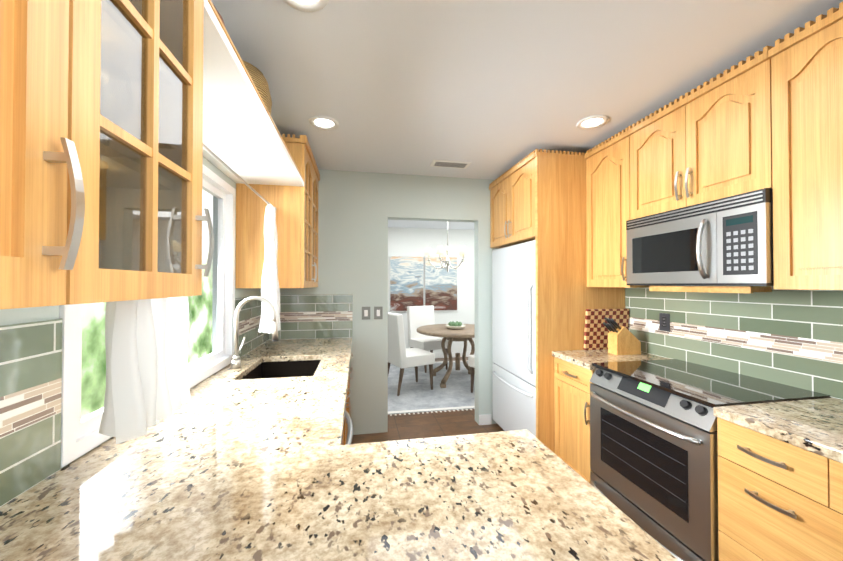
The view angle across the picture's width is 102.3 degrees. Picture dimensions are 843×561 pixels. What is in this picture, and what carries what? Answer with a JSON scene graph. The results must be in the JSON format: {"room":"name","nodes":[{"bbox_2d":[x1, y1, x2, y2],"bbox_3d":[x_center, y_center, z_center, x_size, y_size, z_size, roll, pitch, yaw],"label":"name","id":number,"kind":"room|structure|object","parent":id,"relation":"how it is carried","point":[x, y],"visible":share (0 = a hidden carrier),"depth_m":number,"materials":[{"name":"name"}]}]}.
{"room":"kitchen","nodes":[
{"label":"kitchen","id":0,"kind":"room"},
{"bbox_2d":[0,156,260,468],"bbox_3d":[-0.854,0.172,-0.070,0.120,2.470,6.560,0,-1,-11],"label":"wall","id":1,"kind":"structure","parent":0,"point":[18,315],"depth_m":2.01,"materials":[{"name":"grey paint"}]},
{"bbox_2d":[0,0,84,309],"bbox_3d":[-0.620,-0.344,0.282,0.462,0.750,0.233,0,-1,-11],"label":"upper cabinet","id":2,"kind":"object","parent":1,"relation":"attached to","point":[39,247],"visible":1,"depth_m":0.39,"materials":[{"name":"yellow wood"}]},
{"bbox_2d":[53,0,213,305],"bbox_3d":[-0.676,-0.484,0.585,0.462,1.037,0.398,0,-1,-11],"label":"upper cabinet","id":3,"kind":"object","parent":1,"relation":"attached to","point":[135,104],"visible":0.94,"depth_m":0.58,"materials":[{"name":"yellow wood"}]},
{"bbox_2d":[0,295,268,506],"bbox_3d":[-1.046,0.309,1.316,0.008,0.404,3.519,0,-1,-11],"label":"backsplash","id":4,"kind":"structure","parent":1,"relation":"attached to","point":[30,395],"depth_m":0.83,"materials":[{"name":"tile"}]},
{"bbox_2d":[59,165,235,466],"bbox_3d":[-1.123,-0.044,1.545,0.082,1.104,1.290,0,-1,-11],"label":"sliding window","id":5,"kind":"structure","parent":1,"relation":"in","point":[80,436],"depth_m":1.73,"materials":[{"name":"white plastic"}]},
{"bbox_2d":[203,0,304,186],"bbox_3d":[-0.866,-0.664,1.519,0.432,0.036,1.522,0,-1,-11],"label":"shelf","id":6,"kind":"object","parent":1,"relation":"attached to","point":[243,139],"visible":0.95,"depth_m":1.39,"materials":[{"name":"white"}]},
{"bbox_2d":[213,4,224,26],"bbox_3d":[-0.710,-0.790,1.025,0.230,0.205,0.227,0,-1,-11],"label":"copper pot","id":7,"kind":"object","parent":6,"relation":"on","point":[220,16],"depth_m":1.03,"materials":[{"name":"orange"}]},
{"bbox_2d":[242,60,271,114],"bbox_3d":[-0.850,-0.817,1.558,0.300,0.270,0.300,0,-1,-11],"label":"woven basket","id":8,"kind":"object","parent":6,"relation":"on","point":[258,78],"visible":0.15,"depth_m":1.51,"materials":[{"name":"beige wicker"}]},
{"bbox_2d":[235,134,319,287],"bbox_3d":[-1.067,-0.462,2.682,0.462,1.037,0.861,0,-1,-11],"label":"upper cabinet","id":9,"kind":"object","parent":1,"relation":"attached to","point":[297,228],"visible":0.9,"depth_m":2.29,"materials":[{"name":"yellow wood"}]},
{"bbox_2d":[203,143,275,207],"bbox_3d":[-0.844,-0.486,1.521,0.026,0.026,1.523,0,-1,-11],"label":"curtain rod","id":10,"kind":"object","parent":9,"relation":"attached to","point":[212,153],"visible":0.17,"depth_m":1.51,"materials":[{"name":"silver metal"}]},
{"bbox_2d":[99,296,191,443],"bbox_3d":[-0.734,-0.052,0.926,0.123,0.859,0.290,0,-1,-11],"label":"cafe curtain","id":11,"kind":"object","parent":10,"relation":"hanging from","point":[146,348],"visible":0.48,"depth_m":0.85,"materials":[{"name":"white fabric"}]},
{"bbox_2d":[258,205,280,333],"bbox_3d":[-0.967,-0.068,2.178,0.122,0.799,0.147,0,-1,-11],"label":"cafe curtain","id":12,"kind":"object","parent":10,"relation":"hanging from","point":[270,290],"visible":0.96,"depth_m":2.12,"materials":[{"name":"white fabric"}]},
{"bbox_2d":[279,169,496,434],"bbox_3d":[0.557,0.210,3.468,4.190,2.470,0.120,0,-1,-11],"label":"wall","id":13,"kind":"structure","parent":0,"point":[357,211],"depth_m":3.22,"materials":[{"name":"grey paint"}]},
{"bbox_2d":[269,294,352,339],"bbox_3d":[-1.004,0.328,3.109,0.730,0.404,0.008,0,-1,-11],"label":"backsplash","id":14,"kind":"structure","parent":13,"relation":"attached to","point":[306,316],"depth_m":3.11,"materials":[{"name":"tile"}]},
{"bbox_2d":[362,307,369,319],"bbox_3d":[-0.523,0.307,3.199,0.080,0.120,0.010,0,-1,-11],"label":"switch plate","id":15,"kind":"object","parent":13,"relation":"attached to","point":[365,310],"depth_m":3.20,"materials":[{"name":"grey"}]},
{"bbox_2d":[374,307,382,318],"bbox_3d":[-0.409,0.308,3.220,0.080,0.120,0.010,0,-1,-11],"label":"switch plate","id":16,"kind":"object","parent":13,"relation":"attached to","point":[378,312],"depth_m":3.22,"materials":[{"name":"grey"}]},
{"bbox_2d":[479,414,491,420],"bbox_3d":[1.582,1.397,3.715,2.060,0.099,0.013,0,-1,-11],"label":"baseboard","id":17,"kind":"structure","parent":13,"relation":"attached to","point":[485,419],"depth_m":3.40,"materials":[{"name":"white wood"}]},
{"bbox_2d":[351,357,503,443],"bbox_3d":[0.865,1.457,1.803,4.190,0.060,9.640,0,-1,-11],"label":"floor","id":18,"kind":"structure","parent":0,"point":[393,433],"depth_m":3.36,"materials":[{"name":"wood"}]},
{"bbox_2d":[342,370,349,444],"bbox_3d":[-0.840,0.995,2.133,0.713,0.864,1.063,0,-1,-11],"label":"base cabinet","id":19,"kind":"object","parent":18,"relation":"on","point":[348,410],"depth_m":2.14,"materials":[{"name":"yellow wood"}]},
{"bbox_2d":[0,337,678,560],"bbox_3d":[-0.388,0.533,1.486,1.363,0.038,3.418,0,-1,-11],"label":"countertop","id":20,"kind":"structure","parent":19,"relation":"on","point":[227,463],"depth_m":0.80,"materials":[{"name":"stone"}]},
{"bbox_2d":[231,296,278,368],"bbox_3d":[-1.003,0.306,2.069,0.263,0.426,0.116,0,-1,-11],"label":"pull-down faucet","id":21,"kind":"object","parent":20,"relation":"on","point":[236,362],"visible":1,"depth_m":2.02,"materials":[{"name":"silver metal"}]},
{"bbox_2d":[242,360,320,378],"bbox_3d":[-0.839,0.658,2.084,0.436,0.197,0.596,0,-1,-11],"label":"sink basin","id":22,"kind":"object","parent":20,"relation":"in","point":[284,369],"depth_m":2.36,"materials":[{"name":"brown metal"}]},
{"bbox_2d":[345,410,352,444],"bbox_3d":[-0.636,0.987,1.324,0.722,0.862,0.594,0,-1,-11],"label":"dishwasher","id":23,"kind":"object","parent":18,"relation":"on","point":[350,429],"visible":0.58,"depth_m":1.41,"materials":[{"name":"metal"}]},
{"bbox_2d":[388,360,474,415],"bbox_3d":[0.424,1.455,4.956,3.300,0.012,2.340,0,-1,-11],"label":"dining rug","id":24,"kind":"object","parent":18,"relation":"on","point":[414,396],"visible":0.33,"depth_m":4.42,"materials":[{"name":"white fabric"}]},
{"bbox_2d":[388,312,434,395],"bbox_3d":[-0.189,0.933,4.527,0.566,1.022,0.500,0,-1,-31],"label":"dining chair","id":25,"kind":"object","parent":24,"relation":"on","point":[401,356],"visible":0.77,"depth_m":4.31,"materials":[{"name":"white fabric"}]},
{"bbox_2d":[407,305,448,372],"bbox_3d":[0.105,0.946,5.667,0.500,1.022,0.566,0,-1,-31],"label":"dining chair","id":26,"kind":"object","parent":24,"relation":"on","point":[418,316],"visible":0.71,"depth_m":5.72,"materials":[{"name":"white fabric"}]},
{"bbox_2d":[417,321,474,387],"bbox_3d":[0.528,1.020,4.949,1.200,0.858,1.200,0,-1,-11],"label":"round dining table","id":27,"kind":"object","parent":24,"relation":"on","point":[451,332],"visible":0.77,"depth_m":4.80,"materials":[{"name":"brown wood"}]},
{"bbox_2d":[468,354,474,392],"bbox_3d":[0.952,0.930,4.233,0.500,1.022,0.566,0,-1,-31],"label":"dining chair","id":28,"kind":"object","parent":24,"relation":"on","point":[471,361],"visible":0.21,"depth_m":4.32,"materials":[{"name":"white fabric"}]},
{"bbox_2d":[492,240,535,436],"bbox_3d":[1.110,0.566,3.043,0.777,1.741,0.870,0,-1,-11],"label":"refrigerator","id":29,"kind":"object","parent":18,"relation":"on","point":[513,345],"visible":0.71,"depth_m":2.92,"materials":[{"name":"white metal"}]},
{"bbox_2d":[554,357,594,482],"bbox_3d":[1.315,0.998,2.375,0.652,0.865,0.424,0,-1,-11],"label":"base cabinet","id":30,"kind":"object","parent":18,"relation":"on","point":[572,411],"visible":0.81,"depth_m":2.32,"materials":[{"name":"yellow wood"}]},
{"bbox_2d":[552,349,669,369],"bbox_3d":[1.322,0.542,2.381,0.638,0.038,0.426,0,-1,-11],"label":"countertop","id":31,"kind":"structure","parent":30,"relation":"on","point":[586,359],"depth_m":2.34,"materials":[{"name":"stone"}]},
{"bbox_2d":[583,309,628,349],"bbox_3d":[1.408,0.371,2.585,0.360,0.310,0.052,0,-1,-11],"label":"cutting board","id":32,"kind":"object","parent":31,"relation":"on","point":[596,331],"visible":0.83,"depth_m":2.56,"materials":[{"name":"brown wood"}]},
{"bbox_2d":[603,317,640,354],"bbox_3d":[1.428,0.394,2.428,0.237,0.258,0.090,0,-1,-11],"label":"knife block","id":33,"kind":"object","parent":31,"relation":"on","point":[623,340],"visible":1,"depth_m":2.39,"materials":[{"name":"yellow wood"}]},
{"bbox_2d":[534,149,624,452],"bbox_3d":[1.223,0.226,2.600,0.752,2.414,0.032,0,-1,-11],"label":"panel","id":34,"kind":"object","parent":18,"relation":"on","point":[566,297],"visible":0.58,"depth_m":2.55,"materials":[{"name":"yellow wood"}]},
{"bbox_2d":[589,359,829,560],"bbox_3d":[1.392,0.967,1.794,0.710,0.913,0.742,0,-1,-11],"label":"range","id":35,"kind":"object","parent":18,"relation":"on","point":[653,451],"visible":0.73,"depth_m":1.63,"materials":[{"name":"silver metal"}]},
{"bbox_2d":[717,417,842,560],"bbox_3d":[1.560,0.984,1.060,0.652,0.865,0.759,0,-1,-11],"label":"base cabinet","id":36,"kind":"object","parent":18,"relation":"on","point":[778,500],"visible":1,"depth_m":1.19,"materials":[{"name":"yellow wood"}]},
{"bbox_2d":[713,397,842,462],"bbox_3d":[1.567,0.528,1.067,0.638,0.038,0.760,0,-1,-11],"label":"countertop","id":37,"kind":"structure","parent":36,"relation":"on","point":[814,425],"depth_m":1.25,"materials":[{"name":"stone"}]},
{"bbox_2d":[388,227,474,352],"bbox_3d":[0.036,0.243,6.504,4.100,2.470,0.120,0,-1,-11],"label":"wall","id":38,"kind":"structure","parent":0,"point":[410,241],"depth_m":6.53,"materials":[{"name":"white paint"}]},
{"bbox_2d":[390,256,423,311],"bbox_3d":[-0.273,0.062,6.366,0.640,1.030,0.038,0,-1,-11],"label":"picture","id":39,"kind":"object","parent":38,"relation":"attached to","point":[407,283],"depth_m":6.35,"materials":[{"name":"multicoloured"}]},
{"bbox_2d":[425,257,457,310],"bbox_3d":[0.376,0.063,6.486,0.640,1.030,0.038,0,-1,-11],"label":"picture","id":40,"kind":"object","parent":38,"relation":"attached to","point":[441,286],"depth_m":6.47,"materials":[{"name":"multicoloured"}]},
{"bbox_2d":[434,351,474,357],"bbox_3d":[0.049,1.427,6.425,4.080,0.099,0.013,0,-1,-11],"label":"baseboard","id":41,"kind":"structure","parent":38,"relation":"attached to","point":[437,355],"depth_m":6.52,"materials":[{"name":"white"}]},
{"bbox_2d":[211,0,842,229],"bbox_3d":[0.865,-1.058,1.830,4.190,0.030,9.640,0,-1,-11],"label":"ceiling","id":42,"kind":"structure","parent":0,"point":[492,89],"depth_m":1.66,"materials":[{"name":"white paint"}]},
{"bbox_2d":[283,0,328,11],"bbox_3d":[-0.431,-1.044,1.222,0.190,0.009,0.190,0,-1,-11],"label":"recessed light","id":43,"kind":"object","parent":42,"relation":"in","point":[309,5],"visible":1,"depth_m":1.28,"materials":[{"name":"white"}]},
{"bbox_2d":[309,116,338,129],"bbox_3d":[-0.639,-1.033,2.231,0.190,0.009,0.190,0,-1,-11],"label":"recessed light","id":44,"kind":"object","parent":42,"relation":"in","point":[324,123],"visible":1,"depth_m":2.23,"materials":[{"name":"white"}]},
{"bbox_2d":[425,222,467,271],"bbox_3d":[0.377,-0.563,4.964,0.656,0.889,0.633,0,-1,-11],"label":"chandelier","id":45,"kind":"object","parent":42,"relation":"hanging from","point":[441,252],"visible":0.94,"depth_m":4.92,"materials":[{"name":"silver metal"}]},
{"bbox_2d":[430,160,471,168],"bbox_3d":[0.255,-1.024,2.998,0.340,0.010,0.150,0,-1,-11],"label":"ceiling vent","id":46,"kind":"object","parent":42,"relation":"in","point":[449,164],"visible":1,"depth_m":2.98,"materials":[{"name":"white metal"}]},
{"bbox_2d":[576,115,608,129],"bbox_3d":[1.117,-1.033,2.223,0.190,0.009,0.190,0,-1,-11],"label":"recessed light","id":47,"kind":"object","parent":42,"relation":"in","point":[592,122],"visible":0.98,"depth_m":2.22,"materials":[{"name":"white"}]},
{"bbox_2d":[644,286,842,399],"bbox_3d":[2.077,0.177,0.415,0.120,2.470,6.440,0,-1,-11],"label":"wall","id":48,"kind":"structure","parent":0,"point":[805,290],"depth_m":1.54,"materials":[{"name":"grey paint"}]},
{"bbox_2d":[489,150,538,248],"bbox_3d":[1.126,-0.653,3.064,0.778,0.647,0.895,0,-1,-11],"label":"upper cabinet","id":49,"kind":"object","parent":48,"relation":"attached to","point":[512,206],"visible":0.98,"depth_m":2.92,"materials":[{"name":"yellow wood"}]},
{"bbox_2d":[584,127,653,287],"bbox_3d":[1.450,-0.467,2.417,0.378,1.032,0.424,0,-1,-11],"label":"upper cabinet","id":50,"kind":"object","parent":48,"relation":"attached to","point":[607,189],"visible":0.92,"depth_m":2.37,"materials":[{"name":"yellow wood"}]},
{"bbox_2d":[628,46,772,219],"bbox_3d":[1.559,-0.689,1.836,0.378,0.602,0.758,0,-1,-11],"label":"upper cabinet","id":51,"kind":"object","parent":48,"relation":"attached to","point":[707,141],"visible":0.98,"depth_m":1.69,"materials":[{"name":"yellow wood"}]},
{"bbox_2d":[626,188,773,285],"bbox_3d":[1.530,-0.179,1.825,0.432,0.412,0.754,0,-1,-11],"label":"over-the-range microwave","id":52,"kind":"object","parent":51,"relation":"attached to","point":[726,241],"visible":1,"depth_m":1.65,"materials":[{"name":"grey metal"}]},
{"bbox_2d":[649,286,771,292],"bbox_3d":[1.488,0.045,1.802,0.120,0.032,0.540,0,-1,-11],"label":"under-cabinet light","id":53,"kind":"object","parent":52,"relation":"attached to","point":[731,289],"visible":1,"depth_m":1.68,"materials":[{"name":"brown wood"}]},
{"bbox_2d":[625,288,842,399],"bbox_3d":[1.771,0.282,1.702,0.008,0.467,1.930,0,-1,-11],"label":"backsplash","id":54,"kind":"structure","parent":48,"relation":"attached to","point":[793,338],"depth_m":1.79,"materials":[{"name":"tile"}]},
{"bbox_2d":[659,313,669,331],"bbox_3d":[1.650,0.283,2.305,0.008,0.120,0.075,0,-1,-11],"label":"electrical outlet","id":55,"kind":"object","parent":54,"relation":"attached to","point":[664,319],"visible":1,"depth_m":2.30,"materials":[{"name":"grey plastic"}]},
{"bbox_2d":[768,2,842,289],"bbox_3d":[1.697,-0.481,1.094,0.378,1.032,0.744,0,-1,-11],"label":"upper cabinet","id":56,"kind":"object","parent":48,"relation":"attached to","point":[807,111],"visible":1,"depth_m":1.31,"materials":[{"name":"brown wood"}]},
{"label":"outside","id":57,"kind":"structure","parent":0,"visible":0},
{"bbox_2d":[81,189,212,417],"bbox_3d":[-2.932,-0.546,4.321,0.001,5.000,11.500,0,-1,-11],"label":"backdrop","id":58,"kind":"structure","parent":57,"point":[94,331],"depth_m":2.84,"materials":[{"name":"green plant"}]}
]}

